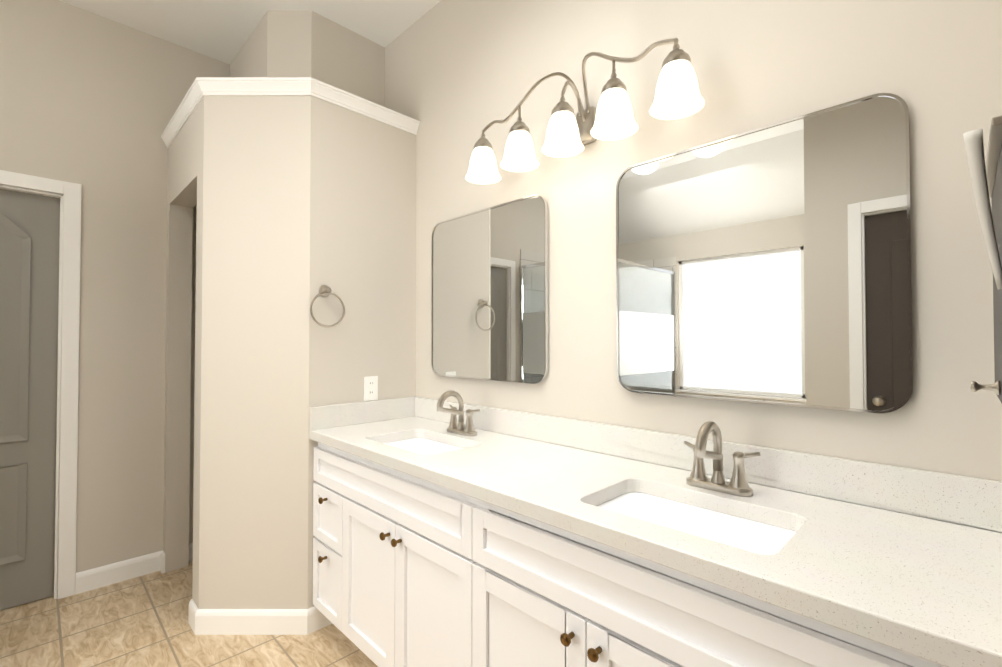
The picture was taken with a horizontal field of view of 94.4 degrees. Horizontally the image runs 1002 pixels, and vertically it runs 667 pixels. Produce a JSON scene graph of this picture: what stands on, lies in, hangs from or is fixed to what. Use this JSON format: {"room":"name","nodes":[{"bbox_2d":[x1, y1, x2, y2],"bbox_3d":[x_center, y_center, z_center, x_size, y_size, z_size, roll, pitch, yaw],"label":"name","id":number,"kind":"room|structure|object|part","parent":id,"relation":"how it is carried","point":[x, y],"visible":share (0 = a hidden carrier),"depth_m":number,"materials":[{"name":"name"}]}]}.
{"room":"bathroom","nodes":[
{"label":"bathroom","id":0,"kind":"room"},
{"bbox_2d":[0,0,229,598],"bbox_3d":[-2.591,-0.183,1.966,0.116,2.973,3.700,-1,-1,45],"label":"wall","id":1,"kind":"structure","parent":0,"point":[90,102],"depth_m":2.42,"materials":[{"name":"beige paint"}]},
{"bbox_2d":[0,189,59,609],"bbox_3d":[-2.435,0.302,2.121,0.047,1.992,0.604,-1,-1,45],"label":"door","id":2,"kind":"structure","parent":1,"relation":"in","point":[29,256],"depth_m":2.25,"materials":[{"name":"grey wood"}]},
{"bbox_3d":[-2.432,0.271,2.118,0.116,2.070,0.740,-1,-1,45],"label":"trim door casing","id":3,"kind":"part","parent":1,"relation":"part of","materials":[{"name":"white wood"}]},
{"bbox_2d":[75,543,192,594],"bbox_3d":[-1.966,1.259,2.498,0.014,0.102,2.028,-1,-1,45],"label":"baseboard","id":4,"kind":"structure","parent":1,"relation":"attached to","point":[102,576],"depth_m":2.44,"materials":[{"name":"white wood"}]},
{"bbox_2d":[0,561,377,666],"bbox_3d":[-1.026,1.315,0.448,4.440,0.080,3.800,-1,-1,45],"label":"floor","id":5,"kind":"structure","parent":0,"point":[141,621],"depth_m":1.98,"materials":[{"name":"tile"}]},
{"bbox_2d":[309,438,976,666],"bbox_3d":[0.096,0.872,1.471,2.106,0.840,0.572,-1,-1,45],"label":"bathroom vanity","id":6,"kind":"object","parent":5,"relation":"on","point":[460,533],"depth_m":1.19,"materials":[{"name":"white wood"}]},
{"bbox_2d":[309,414,1001,666],"bbox_3d":[0.102,0.432,1.484,2.106,0.040,0.557,-1,-1,45],"label":"countertop","id":7,"kind":"structure","parent":6,"relation":"on","point":[927,581],"depth_m":0.94,"materials":[{"name":"white stone"}]},
{"bbox_2d":[381,434,460,453],"bbox_3d":[-0.309,0.521,1.816,0.480,0.150,0.325,-1,-1,45],"label":"sink","id":8,"kind":"object","parent":7,"relation":"in","point":[422,443],"depth_m":1.92,"materials":[{"name":"white ceramic"}]},
{"bbox_2d":[433,390,480,433],"bbox_3d":[-0.203,0.328,1.925,0.194,0.184,0.153,-1,-1,45],"label":"faucet","id":9,"kind":"object","parent":7,"relation":"on","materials":[{"name":"silver metal"}]},
{"bbox_2d":[597,486,796,553],"bbox_3d":[0.430,0.509,1.077,0.480,0.150,0.325,-1,-1,45],"label":"sink","id":10,"kind":"object","parent":7,"relation":"in","point":[751,531],"depth_m":1.12,"materials":[{"name":"white ceramic"}]},
{"bbox_2d":[681,421,764,497],"bbox_3d":[0.536,0.315,1.187,0.194,0.184,0.153,-1,-1,45],"label":"faucet","id":11,"kind":"object","parent":7,"relation":"on","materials":[{"name":"silver metal"}]},
{"bbox_2d":[60,0,440,63],"bbox_3d":[-1.026,-1.734,0.499,4.440,0.080,3.800,-1,-1,45],"label":"ceiling","id":12,"kind":"structure","parent":0,"point":[221,30],"depth_m":2.43,"materials":[{"name":"white paint"}]},
{"bbox_2d":[163,95,415,608],"bbox_3d":[-1.166,0.100,2.521,1.140,2.420,0.895,-1,-1,45],"label":"wall","id":13,"kind":"structure","parent":0,"point":[298,200],"depth_m":2.05,"materials":[{"name":"beige paint"}]},
{"bbox_2d":[160,551,332,634],"bbox_3d":[-1.321,1.256,2.327,1.140,0.102,0.457,-1,-1,45],"label":"baseboard","id":14,"kind":"structure","parent":13,"relation":"attached to","point":[256,621],"depth_m":2.01,"materials":[{"name":"white wood"}]},
{"bbox_2d":[161,77,419,147],"bbox_3d":[-1.166,-1.079,2.516,1.171,0.062,0.926,-1,-1,45],"label":"crown molding","id":15,"kind":"structure","parent":13,"relation":"attached to","point":[200,88],"depth_m":2.09,"materials":[{"name":"white wood"}]},
{"bbox_2d":[310,285,344,327],"bbox_3d":[-0.778,-0.122,2.069,0.050,0.193,0.160,-1,-1,45],"label":"towel ring","id":16,"kind":"object","parent":13,"relation":"attached to","point":[324,290],"visible":0.94,"depth_m":2.07,"materials":[{"name":"silver metal"}]},
{"bbox_2d":[364,376,377,400],"bbox_3d":[-0.628,0.266,2.243,0.008,0.116,0.072,-1,-1,45],"label":"electrical outlet plate","id":17,"kind":"object","parent":13,"relation":"attached to","point":[370,388],"visible":1,"depth_m":2.24,"materials":[{"name":"white plastic"}]},
{"bbox_2d":[309,396,1001,532],"bbox_3d":[0.101,0.363,1.485,2.109,0.100,0.557,-1,-1,45],"label":"backsplash","id":18,"kind":"structure","parent":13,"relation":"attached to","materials":[{"name":"stone"}]},
{"bbox_2d":[230,11,384,106],"bbox_3d":[-1.171,-1.381,2.768,0.820,0.550,0.587,-1,-1,45],"label":"wall","id":19,"kind":"structure","parent":0,"point":[314,45],"depth_m":2.46,"materials":[{"name":"beige paint"}]},
{"bbox_2d":[385,0,1001,481],"bbox_3d":[0.282,-0.187,1.782,4.440,2.970,0.100,-1,-1,45],"label":"wall","id":20,"kind":"structure","parent":0,"point":[461,76],"depth_m":1.39,"materials":[{"name":"beige paint"}]},
{"bbox_2d":[431,194,547,383],"bbox_3d":[-0.082,-0.173,2.058,0.735,0.750,0.016,-1,-1,45],"label":"mirror","id":21,"kind":"object","parent":20,"relation":"attached to","point":[489,293],"visible":0.94,"depth_m":2.00,"materials":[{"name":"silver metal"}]},
{"bbox_2d":[465,38,704,183],"bbox_3d":[0.236,-0.780,1.608,0.942,0.308,0.220,-1,-1,45],"label":"sconce","id":22,"kind":"object","parent":20,"relation":"attached to","point":[611,117],"visible":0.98,"depth_m":1.52,"materials":[{"name":"white glass"}]},
{"bbox_2d":[616,93,913,412],"bbox_3d":[0.662,-0.185,1.314,0.750,0.750,0.016,-1,-1,45],"label":"mirror","id":23,"kind":"object","parent":20,"relation":"attached to","point":[770,264],"visible":0.92,"depth_m":1.23,"materials":[{"name":"silver metal"}]},
{"bbox_3d":[0.853,-0.206,0.675,0.110,2.970,0.660,-1,-1,45],"label":"wall","id":24,"kind":"structure","parent":0,"visible":0},
{"bbox_2d":[963,116,1001,402],"bbox_3d":[0.802,-0.073,0.751,0.072,0.427,0.440,-1,-1,45],"label":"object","id":25,"kind":"object","parent":24,"relation":"attached to","point":[986,182],"visible":1,"depth_m":0.66,"materials":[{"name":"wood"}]},
{"bbox_3d":[0.811,-0.274,0.746,0.044,0.012,0.440,-1,-1,45],"label":"rail","id":26,"kind":"part","parent":25,"relation":"part of","materials":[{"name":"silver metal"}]}
]}

